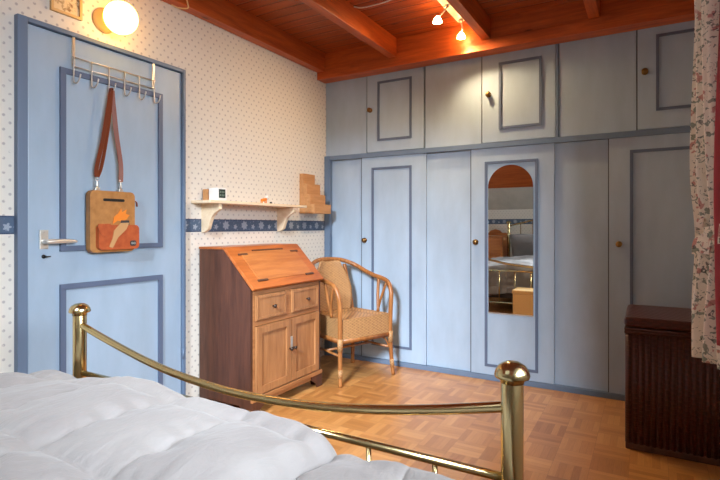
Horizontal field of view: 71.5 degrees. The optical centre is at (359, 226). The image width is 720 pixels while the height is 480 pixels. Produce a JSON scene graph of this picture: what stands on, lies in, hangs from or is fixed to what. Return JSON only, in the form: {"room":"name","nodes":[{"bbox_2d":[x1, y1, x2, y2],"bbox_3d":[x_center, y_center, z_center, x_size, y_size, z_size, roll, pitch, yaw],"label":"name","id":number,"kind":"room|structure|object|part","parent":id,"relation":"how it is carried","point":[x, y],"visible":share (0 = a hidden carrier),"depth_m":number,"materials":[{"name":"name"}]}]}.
{"room":"bedroom","nodes":[
{"label":"bedroom","id":0,"kind":"room"},
{"bbox_2d":[0,0,325,399],"bbox_3d":[-1.334,-0.170,2.596,0.100,2.540,5.220,0,0,30],"label":"wall","id":1,"kind":"structure","parent":0,"point":[256,116],"depth_m":3.21,"materials":[{"name":"paper"}]},
{"bbox_2d":[50,0,82,20],"bbox_3d":[-1.394,-1.107,2.375,0.015,0.207,0.147,0,0,30],"label":"framed print","id":2,"kind":"object","parent":1,"relation":"attached to","point":[73,9],"visible":1,"depth_m":2.39,"materials":[{"name":"brown paper"}]},
{"bbox_2d":[14,13,185,394],"bbox_3d":[-1.285,0.086,2.581,0.060,2.027,0.912,0,0,30],"label":"trim","id":3,"kind":"structure","parent":1,"relation":"attached to","point":[21,22],"depth_m":2.19,"materials":[{"name":"blue wood"}]},
{"bbox_2d":[28,24,184,393],"bbox_3d":[-1.256,0.091,2.588,0.112,2.001,0.853,0,0,30],"label":"door","id":4,"kind":"structure","parent":1,"relation":"in","point":[133,297],"depth_m":2.52,"materials":[{"name":"blue paint"}]},
{"bbox_3d":[-1.439,0.059,2.278,0.010,0.087,0.038,0,0,30],"label":"handle","id":5,"kind":"part","parent":4,"relation":"part of","materials":[{"name":"silver metal"}]},
{"bbox_3d":[-1.388,0.069,2.317,0.049,0.027,0.148,0,0,30],"label":"lever","id":6,"kind":"part","parent":4,"relation":"part of","materials":[{"name":"silver metal"}]},
{"bbox_3d":[-1.262,0.601,2.585,0.013,0.658,0.568,0,0,30],"label":"panel moulding","id":7,"kind":"part","parent":4,"relation":"part of","materials":[{"name":"paint"}]},
{"bbox_3d":[-1.262,-0.316,2.585,0.013,0.865,0.568,0,0,30],"label":"panel moulding","id":8,"kind":"part","parent":4,"relation":"part of","materials":[{"name":"paint"}]},
{"bbox_2d":[86,88,138,252],"bbox_3d":[-1.244,-0.286,2.535,0.067,0.827,0.262,0,0,30],"label":"shoulder bag","id":9,"kind":"object","parent":4,"relation":"hanging from","point":[110,215],"visible":1,"depth_m":2.50,"materials":[{"name":"beige leather"}]},
{"bbox_3d":[-1.252,-0.786,2.577,0.006,0.050,0.462,0,0,30],"label":"rail","id":10,"kind":"part","parent":4,"relation":"part of","materials":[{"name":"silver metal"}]},
{"bbox_3d":[-1.246,-0.793,2.575,0.081,0.232,0.464,0,0,30],"label":"over door hook rail","id":11,"kind":"part","parent":4,"relation":"part of","materials":[{"name":"white metal"}]},
{"bbox_2d":[92,0,138,34],"bbox_3d":[-1.211,-1.041,2.506,0.201,0.160,0.160,0,0,30],"label":"wall lamp","id":12,"kind":"object","parent":1,"relation":"attached to","point":[118,17],"visible":1,"depth_m":2.46,"materials":[{"name":"white glass"}]},
{"bbox_2d":[191,200,306,232],"bbox_3d":[-0.712,-0.060,3.403,0.167,0.196,0.960,0,0,30],"label":"wall shelf","id":13,"kind":"object","parent":1,"relation":"attached to","point":[209,208],"visible":1,"depth_m":3.13,"materials":[{"name":"white wood"}]},
{"bbox_2d":[203,189,208,199],"bbox_3d":[-0.944,-0.194,3.097,0.038,0.072,0.042,0,0,30],"label":"box","id":14,"kind":"object","parent":13,"relation":"on","point":[205,191],"visible":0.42,"depth_m":3.08,"materials":[{"name":"brown wood"}]},
{"bbox_2d":[209,188,226,200],"bbox_3d":[-0.876,-0.197,3.082,0.077,0.078,0.076,0,0,30],"label":"digital clock","id":15,"kind":"object","parent":13,"relation":"on","point":[214,193],"visible":0.88,"depth_m":3.06,"materials":[{"name":"white plastic"}]},
{"bbox_2d":[261,195,267,202],"bbox_3d":[-0.663,-0.191,3.478,0.024,0.065,0.070,0,0,30],"label":"figurine","id":16,"kind":"object","parent":13,"relation":"on","point":[266,197],"visible":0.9,"depth_m":3.47,"materials":[{"name":"orange ceramic"}]},
{"bbox_2d":[300,173,330,213],"bbox_3d":[-0.360,-0.262,4.037,0.144,0.317,0.234,0,0,30],"label":"rack","id":17,"kind":"object","parent":1,"relation":"attached to","point":[310,196],"visible":1,"depth_m":3.97,"materials":[{"name":"brown wood"}]},
{"bbox_2d":[226,0,577,52],"bbox_3d":[0.237,-1.465,2.416,3.000,0.050,4.160,0,0,30],"label":"ceiling","id":18,"kind":"structure","parent":0,"point":[400,18],"depth_m":3.40,"materials":[{"name":"brown wood"}]},
{"bbox_2d":[161,0,324,72],"bbox_3d":[-1.143,-1.363,2.750,0.074,0.155,3.279,0,0,30],"label":"ceiling beam","id":19,"kind":"structure","parent":18,"relation":"attached to","point":[223,14],"depth_m":3.42,"materials":[{"name":"brown wood"}]},
{"bbox_2d":[172,0,188,8],"bbox_3d":[-1.044,-1.321,2.909,0.095,0.101,0.043,0,0,6],"label":"cord","id":20,"kind":"object","parent":19,"relation":"hanging from","point":[186,0],"visible":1,"depth_m":2.92,"materials":[{"name":"brown plastic"}]},
{"bbox_2d":[300,0,396,57],"bbox_3d":[-0.554,-1.367,2.439,0.063,0.145,3.229,0,0,30],"label":"ceiling beam","id":21,"kind":"structure","parent":18,"relation":"attached to","point":[342,13],"depth_m":3.32,"materials":[{"name":"brown wood"}]},
{"bbox_2d":[354,0,390,7],"bbox_3d":[0.181,-1.430,3.105,0.543,0.018,0.092,0,0,45],"label":"cable","id":22,"kind":"object","parent":18,"relation":"attached to","point":[387,0],"visible":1,"depth_m":3.22,"materials":[{"name":"white plastic"}]},
{"bbox_2d":[433,0,465,39],"bbox_3d":[0.466,-1.378,3.098,0.130,0.122,0.990,0,0,30],"label":"track light","id":23,"kind":"object","parent":18,"relation":"attached to","point":[437,20],"visible":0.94,"depth_m":3.26,"materials":[{"name":"white metal"}]},
{"bbox_3d":[0.500,-1.336,3.228,0.060,0.038,0.060,0,0,30],"label":"spot bulb","id":24,"kind":"part","parent":23,"relation":"part of","materials":[{"name":"beige glass"}]},
{"bbox_3d":[0.528,-1.375,3.201,0.082,0.066,0.032,0,0,30],"label":"spot arm","id":25,"kind":"part","parent":23,"relation":"part of","materials":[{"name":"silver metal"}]},
{"bbox_3d":[0.700,-1.375,3.445,0.031,0.066,0.107,0,0,19],"label":"spot arm","id":26,"kind":"part","parent":23,"relation":"part of","materials":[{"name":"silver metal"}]},
{"bbox_3d":[0.708,-1.336,3.495,0.060,0.038,0.060,0,0,30],"label":"spot bulb","id":27,"kind":"part","parent":23,"relation":"part of","materials":[{"name":"beige glass"}]},
{"bbox_2d":[447,0,489,39],"bbox_3d":[0.071,-1.370,2.079,0.060,0.140,3.229,0,0,30],"label":"ceiling beam","id":28,"kind":"structure","parent":18,"relation":"attached to","point":[473,14],"depth_m":3.18,"materials":[{"name":"brown wood"}]},
{"bbox_2d":[317,0,694,83],"bbox_3d":[0.884,-1.333,3.537,2.798,0.215,0.128,0,0,30],"label":"ceiling beam","id":29,"kind":"structure","parent":18,"relation":"attached to","point":[565,22],"depth_m":3.39,"materials":[{"name":"brown wood"}]},
{"bbox_2d":[583,0,599,18],"bbox_3d":[0.661,-1.373,1.738,0.063,0.135,3.229,0,0,30],"label":"ceiling beam","id":30,"kind":"structure","parent":18,"relation":"attached to","point":[592,7],"depth_m":3.01,"materials":[{"name":"brown wood"}]},
{"bbox_2d":[212,355,719,479],"bbox_3d":[-0.103,1.150,1.827,3.000,0.100,5.320,0,0,30],"label":"floor","id":31,"kind":"structure","parent":0,"point":[568,436],"depth_m":2.74,"materials":[{"name":"wood"}]},
{"bbox_2d":[199,243,323,410],"bbox_3d":[-0.613,0.612,3.264,0.456,0.976,0.714,0,0,30],"label":"desk","id":32,"kind":"object","parent":31,"relation":"on","point":[260,303],"visible":0.98,"depth_m":3.02,"materials":[{"name":"brown wood"}]},
{"bbox_3d":[-0.802,0.619,2.978,0.414,0.962,0.018,0,0,30],"label":"panel","id":33,"kind":"part","parent":32,"relation":"part of","materials":[{"name":"brown wood"}]},
{"bbox_3d":[-0.600,0.150,3.256,0.010,0.010,0.302,0,0,30],"label":"carved moulding","id":34,"kind":"part","parent":32,"relation":"part of","materials":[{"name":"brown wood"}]},
{"bbox_3d":[-0.536,0.476,3.018,0.020,0.148,0.282,0,0,30],"label":"drawer","id":35,"kind":"part","parent":32,"relation":"part of","materials":[{"name":"brown wood"}]},
{"bbox_3d":[-0.525,0.781,3.035,0.022,0.394,0.320,0,0,30],"label":"door","id":36,"kind":"part","parent":32,"relation":"part of","materials":[{"name":"brown wood"}]},
{"bbox_3d":[-0.529,0.236,3.215,0.161,0.164,0.532,0,0,30],"label":"flap panel","id":37,"kind":"part","parent":32,"relation":"part of","materials":[{"name":"brown wood"}]},
{"bbox_3d":[-0.445,1.002,3.167,0.015,0.027,0.710,0,0,30],"label":"plinth moulding","id":38,"kind":"part","parent":32,"relation":"part of","materials":[{"name":"brown wood"}]},
{"bbox_3d":[-0.463,0.378,3.177,0.026,0.045,0.665,0,0,30],"label":"rail","id":39,"kind":"part","parent":32,"relation":"part of","materials":[{"name":"brown wood"}]},
{"bbox_3d":[-0.625,0.720,3.271,0.404,0.640,0.665,0,0,30],"label":"frame","id":40,"kind":"part","parent":32,"relation":"part of","materials":[{"name":"brown wood"}]},
{"bbox_3d":[-0.367,0.781,3.309,0.022,0.394,0.304,0,0,30],"label":"door","id":41,"kind":"part","parent":32,"relation":"part of","materials":[{"name":"brown wood"}]},
{"bbox_3d":[-0.364,0.476,3.315,0.020,0.148,0.292,0,0,30],"label":"drawer","id":42,"kind":"part","parent":32,"relation":"part of","materials":[{"name":"brown wood"}]},
{"bbox_3d":[-0.460,0.619,3.571,0.414,0.962,0.018,0,0,30],"label":"panel","id":43,"kind":"part","parent":32,"relation":"part of","materials":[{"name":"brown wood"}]},
{"bbox_2d":[68,303,529,479],"bbox_3d":[-0.878,0.498,0.655,1.725,1.201,2.093,0,0,30],"label":"bed","id":44,"kind":"object","parent":31,"relation":"on","point":[512,374],"visible":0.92,"depth_m":1.25,"materials":[{"name":"gold metal"}]},
{"bbox_3d":[-1.087,0.718,1.939,0.049,0.763,0.049,0,0,30],"label":"post","id":45,"kind":"part","parent":44,"relation":"part of","materials":[{"name":"gold metal"}]},
{"bbox_3d":[-0.374,0.444,1.528,1.653,0.156,0.025,0,0,30],"label":"curved foot rail","id":46,"kind":"part","parent":44,"relation":"part of","materials":[{"name":"gold metal"}]},
{"bbox_3d":[-0.374,0.755,1.528,1.647,0.400,0.020,0,0,30],"label":"foot cross rail","id":47,"kind":"part","parent":44,"relation":"part of","materials":[{"name":"gold metal"}]},
{"bbox_3d":[0.339,0.720,1.116,0.049,0.759,0.049,0,0,30],"label":"post","id":48,"kind":"part","parent":44,"relation":"part of","materials":[{"name":"gold metal"}]},
{"bbox_3d":[-0.900,0.733,0.616,1.570,0.202,1.825,0,0,30],"label":"mattress","id":49,"kind":"object","parent":44,"relation":"on","visible":0},
{"bbox_2d":[0,370,336,479],"bbox_3d":[-0.984,0.713,0.932,1.362,0.523,1.507,0,0,30],"label":"duvet","id":50,"kind":"object","parent":49,"relation":"on","point":[55,424],"visible":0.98,"depth_m":1.15,"materials":[{"name":"grey fabric"}]},
{"bbox_2d":[296,454,453,479],"bbox_3d":[-0.215,0.726,0.485,0.486,0.453,1.486,0,0,30],"label":"duvet","id":51,"kind":"object","parent":49,"relation":"on","point":[343,466],"visible":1,"depth_m":1.06,"materials":[{"name":"grey fabric"}]},
{"bbox_2d":[312,257,394,387],"bbox_3d":[-0.100,0.671,3.766,0.536,0.859,0.535,0,0,-38],"label":"rattan armchair","id":52,"kind":"object","parent":31,"relation":"on","point":[342,323],"visible":0.92,"depth_m":3.71,"materials":[{"name":"wicker"}]},
{"bbox_3d":[-0.202,0.733,3.498,0.044,0.735,0.241,0,0,-44],"label":"leg","id":53,"kind":"part","parent":52,"relation":"part of","materials":[{"name":"wood"}]},
{"bbox_3d":[-0.173,0.320,3.858,0.536,0.156,0.300,0,0,-38],"label":"arm rail","id":54,"kind":"part","parent":52,"relation":"part of","materials":[{"name":"wicker"}]},
{"bbox_3d":[-0.091,0.699,4.034,0.101,0.804,0.056,0,0,0],"label":"leg","id":55,"kind":"part","parent":52,"relation":"part of","materials":[{"name":"wicker"}]},
{"bbox_3d":[-0.080,0.715,3.740,0.458,0.140,0.403,0,0,-38],"label":"woven seat","id":56,"kind":"part","parent":52,"relation":"part of","materials":[{"name":"wicker"}]},
{"bbox_3d":[-0.081,0.800,3.741,0.476,0.038,0.422,0,0,-38],"label":"seat rail","id":57,"kind":"part","parent":52,"relation":"part of","materials":[{"name":"wood"}]},
{"bbox_3d":[0.183,0.734,3.803,0.043,0.735,0.241,0,0,-33],"label":"leg","id":58,"kind":"part","parent":52,"relation":"part of","materials":[{"name":"wood"}]},
{"bbox_2d":[324,126,694,400],"bbox_3d":[1.057,0.251,3.840,2.795,1.699,0.634,0,0,30],"label":"wardrobe","id":59,"kind":"object","parent":31,"relation":"on","point":[534,253],"visible":0.9,"depth_m":3.47,"materials":[{"name":"blue wood"}]},
{"bbox_3d":[-0.098,0.252,4.209,0.316,1.627,0.011,0,0,30],"label":"fixed panel","id":60,"kind":"part","parent":59,"relation":"part of","materials":[{"name":"blue paint"}]},
{"bbox_2d":[326,67,424,155],"bbox_3d":[0.239,-0.948,4.310,0.907,0.694,0.638,0,0,30],"label":"overhead cabinet","id":61,"kind":"object","parent":59,"relation":"on","point":[384,112],"visible":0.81,"depth_m":4.04,"materials":[{"name":"blue wood"}]},
{"bbox_3d":[-0.114,-0.926,4.203,0.399,0.651,0.019,0,0,30],"label":"fixed panel","id":62,"kind":"part","parent":61,"relation":"part of","materials":[{"name":"blue paint"}]},
{"bbox_3d":[0.271,-0.928,3.958,0.299,0.478,0.010,0,0,30],"label":"panel moulding","id":63,"kind":"part","parent":61,"relation":"part of","materials":[{"name":"paint"}]},
{"bbox_3d":[0.279,-0.927,3.973,0.497,0.648,0.024,0,0,30],"label":"door","id":64,"kind":"part","parent":61,"relation":"part of","materials":[{"name":"blue paint"}]},
{"bbox_3d":[0.248,0.242,3.977,0.353,1.438,0.010,0,0,30],"label":"panel moulding","id":65,"kind":"part","parent":59,"relation":"part of","materials":[{"name":"paint"}]},
{"bbox_3d":[0.265,0.250,3.982,0.567,1.628,0.018,0,0,30],"label":"sliding door","id":66,"kind":"part","parent":59,"relation":"part of","materials":[{"name":"blue paint"}]},
{"bbox_3d":[0.672,0.252,3.765,0.375,1.627,0.011,0,0,30],"label":"fixed panel","id":67,"kind":"part","parent":59,"relation":"part of","materials":[{"name":"blue paint"}]},
{"bbox_2d":[425,44,555,147],"bbox_3d":[1.049,-0.948,3.842,0.943,0.694,0.638,0,0,30],"label":"overhead cabinet","id":68,"kind":"object","parent":59,"relation":"on","point":[509,96],"visible":0.85,"depth_m":3.57,"materials":[{"name":"blue wood"}]},
{"bbox_3d":[0.695,-0.926,3.736,0.434,0.651,0.019,0,0,30],"label":"fixed panel","id":69,"kind":"part","parent":68,"relation":"part of","materials":[{"name":"blue paint"}]},
{"bbox_3d":[0.915,-0.944,3.571,0.038,0.038,0.035,0,0,30],"label":"knob","id":70,"kind":"part","parent":68,"relation":"part of","materials":[{"name":"gold metal"}]},
{"bbox_3d":[1.104,-0.927,3.496,0.498,0.648,0.024,0,0,30],"label":"door","id":71,"kind":"part","parent":68,"relation":"part of","materials":[{"name":"blue paint"}]},
{"bbox_3d":[1.110,-0.926,3.474,0.291,0.472,0.010,0,0,30],"label":"panel moulding","id":72,"kind":"part","parent":68,"relation":"part of","materials":[{"name":"paint"}]},
{"bbox_2d":[488,165,533,316],"bbox_3d":[1.054,0.094,3.508,0.314,1.054,0.013,0,0,30],"label":"mirror","id":73,"kind":"object","parent":59,"relation":"attached to","point":[510,187],"depth_m":3.50,"materials":[{"name":"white mirror"}]},
{"bbox_3d":[1.058,0.269,3.509,0.367,1.468,0.010,0,0,30],"label":"panel moulding","id":74,"kind":"part","parent":59,"relation":"part of","materials":[{"name":"paint"}]},
{"bbox_3d":[1.065,0.250,3.520,0.573,1.628,0.018,0,0,30],"label":"sliding door","id":75,"kind":"part","parent":59,"relation":"part of","materials":[{"name":"blue paint"}]},
{"bbox_3d":[1.464,0.252,3.307,0.355,1.627,0.011,0,0,30],"label":"fixed panel","id":76,"kind":"part","parent":59,"relation":"part of","materials":[{"name":"blue paint"}]},
{"bbox_3d":[1.636,0.112,3.160,0.038,0.038,0.035,0,0,30],"label":"knob","id":77,"kind":"part","parent":59,"relation":"part of","materials":[{"name":"gold metal"}]},
{"bbox_2d":[556,20,694,136],"bbox_3d":[1.861,-0.948,3.373,0.933,0.694,0.638,0,0,30],"label":"overhead cabinet","id":78,"kind":"object","parent":59,"relation":"on","point":[641,79],"visible":0.77,"depth_m":3.15,"materials":[{"name":"blue wood"}]},
{"bbox_3d":[1.537,-0.926,3.249,0.452,0.651,0.019,0,0,30],"label":"fixed panel","id":79,"kind":"part","parent":78,"relation":"part of","materials":[{"name":"blue paint"}]},
{"bbox_3d":[1.758,-0.958,3.085,0.038,0.038,0.035,0,0,30],"label":"knob","id":80,"kind":"part","parent":78,"relation":"part of","materials":[{"name":"gold metal"}]},
{"bbox_3d":[1.933,-0.927,3.018,0.450,0.648,0.024,0,0,30],"label":"door","id":81,"kind":"part","parent":78,"relation":"part of","materials":[{"name":"blue paint"}]},
{"bbox_3d":[1.945,-0.944,2.992,0.298,0.467,0.010,0,0,30],"label":"panel moulding","id":82,"kind":"part","parent":78,"relation":"part of","materials":[{"name":"paint"}]},
{"bbox_3d":[1.846,0.250,3.070,0.567,1.628,0.018,0,0,30],"label":"sliding door","id":83,"kind":"part","parent":59,"relation":"part of","materials":[{"name":"blue paint"}]},
{"bbox_3d":[1.851,0.260,3.051,0.359,1.480,0.010,0,0,30],"label":"panel moulding","id":84,"kind":"part","parent":59,"relation":"part of","materials":[{"name":"paint"}]},
{"bbox_2d":[624,304,719,466],"bbox_3d":[1.636,0.774,2.571,0.475,0.652,0.497,0,0,30],"label":"laundry hamper","id":85,"kind":"object","parent":31,"relation":"on","point":[672,397],"visible":0.94,"depth_m":2.39,"materials":[{"name":"brown wood"}]},
{"bbox_3d":[1.634,0.472,2.570,0.472,0.048,0.494,0,0,30],"label":"lid","id":86,"kind":"part","parent":85,"relation":"part of","materials":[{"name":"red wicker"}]},
{"bbox_3d":[1.178,-0.170,1.146,0.100,2.540,5.220,0,0,30],"label":"wall","id":87,"kind":"structure","parent":0,"visible":0},
{"bbox_2d":[690,0,719,368],"bbox_3d":[0.774,-0.370,0.824,0.266,1.650,2.260,0,0,30],"label":"curtain","id":88,"kind":"object","parent":87,"relation":"hanging from","point":[705,100],"visible":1,"depth_m":1.64,"materials":[{"name":"fabric"}]},
{"bbox_3d":[1.094,-0.398,1.377,0.074,1.565,0.499,0,0,20],"label":"red panel","id":89,"kind":"part","parent":88,"relation":"part of","materials":[{"name":"red fabric"}]}
]}

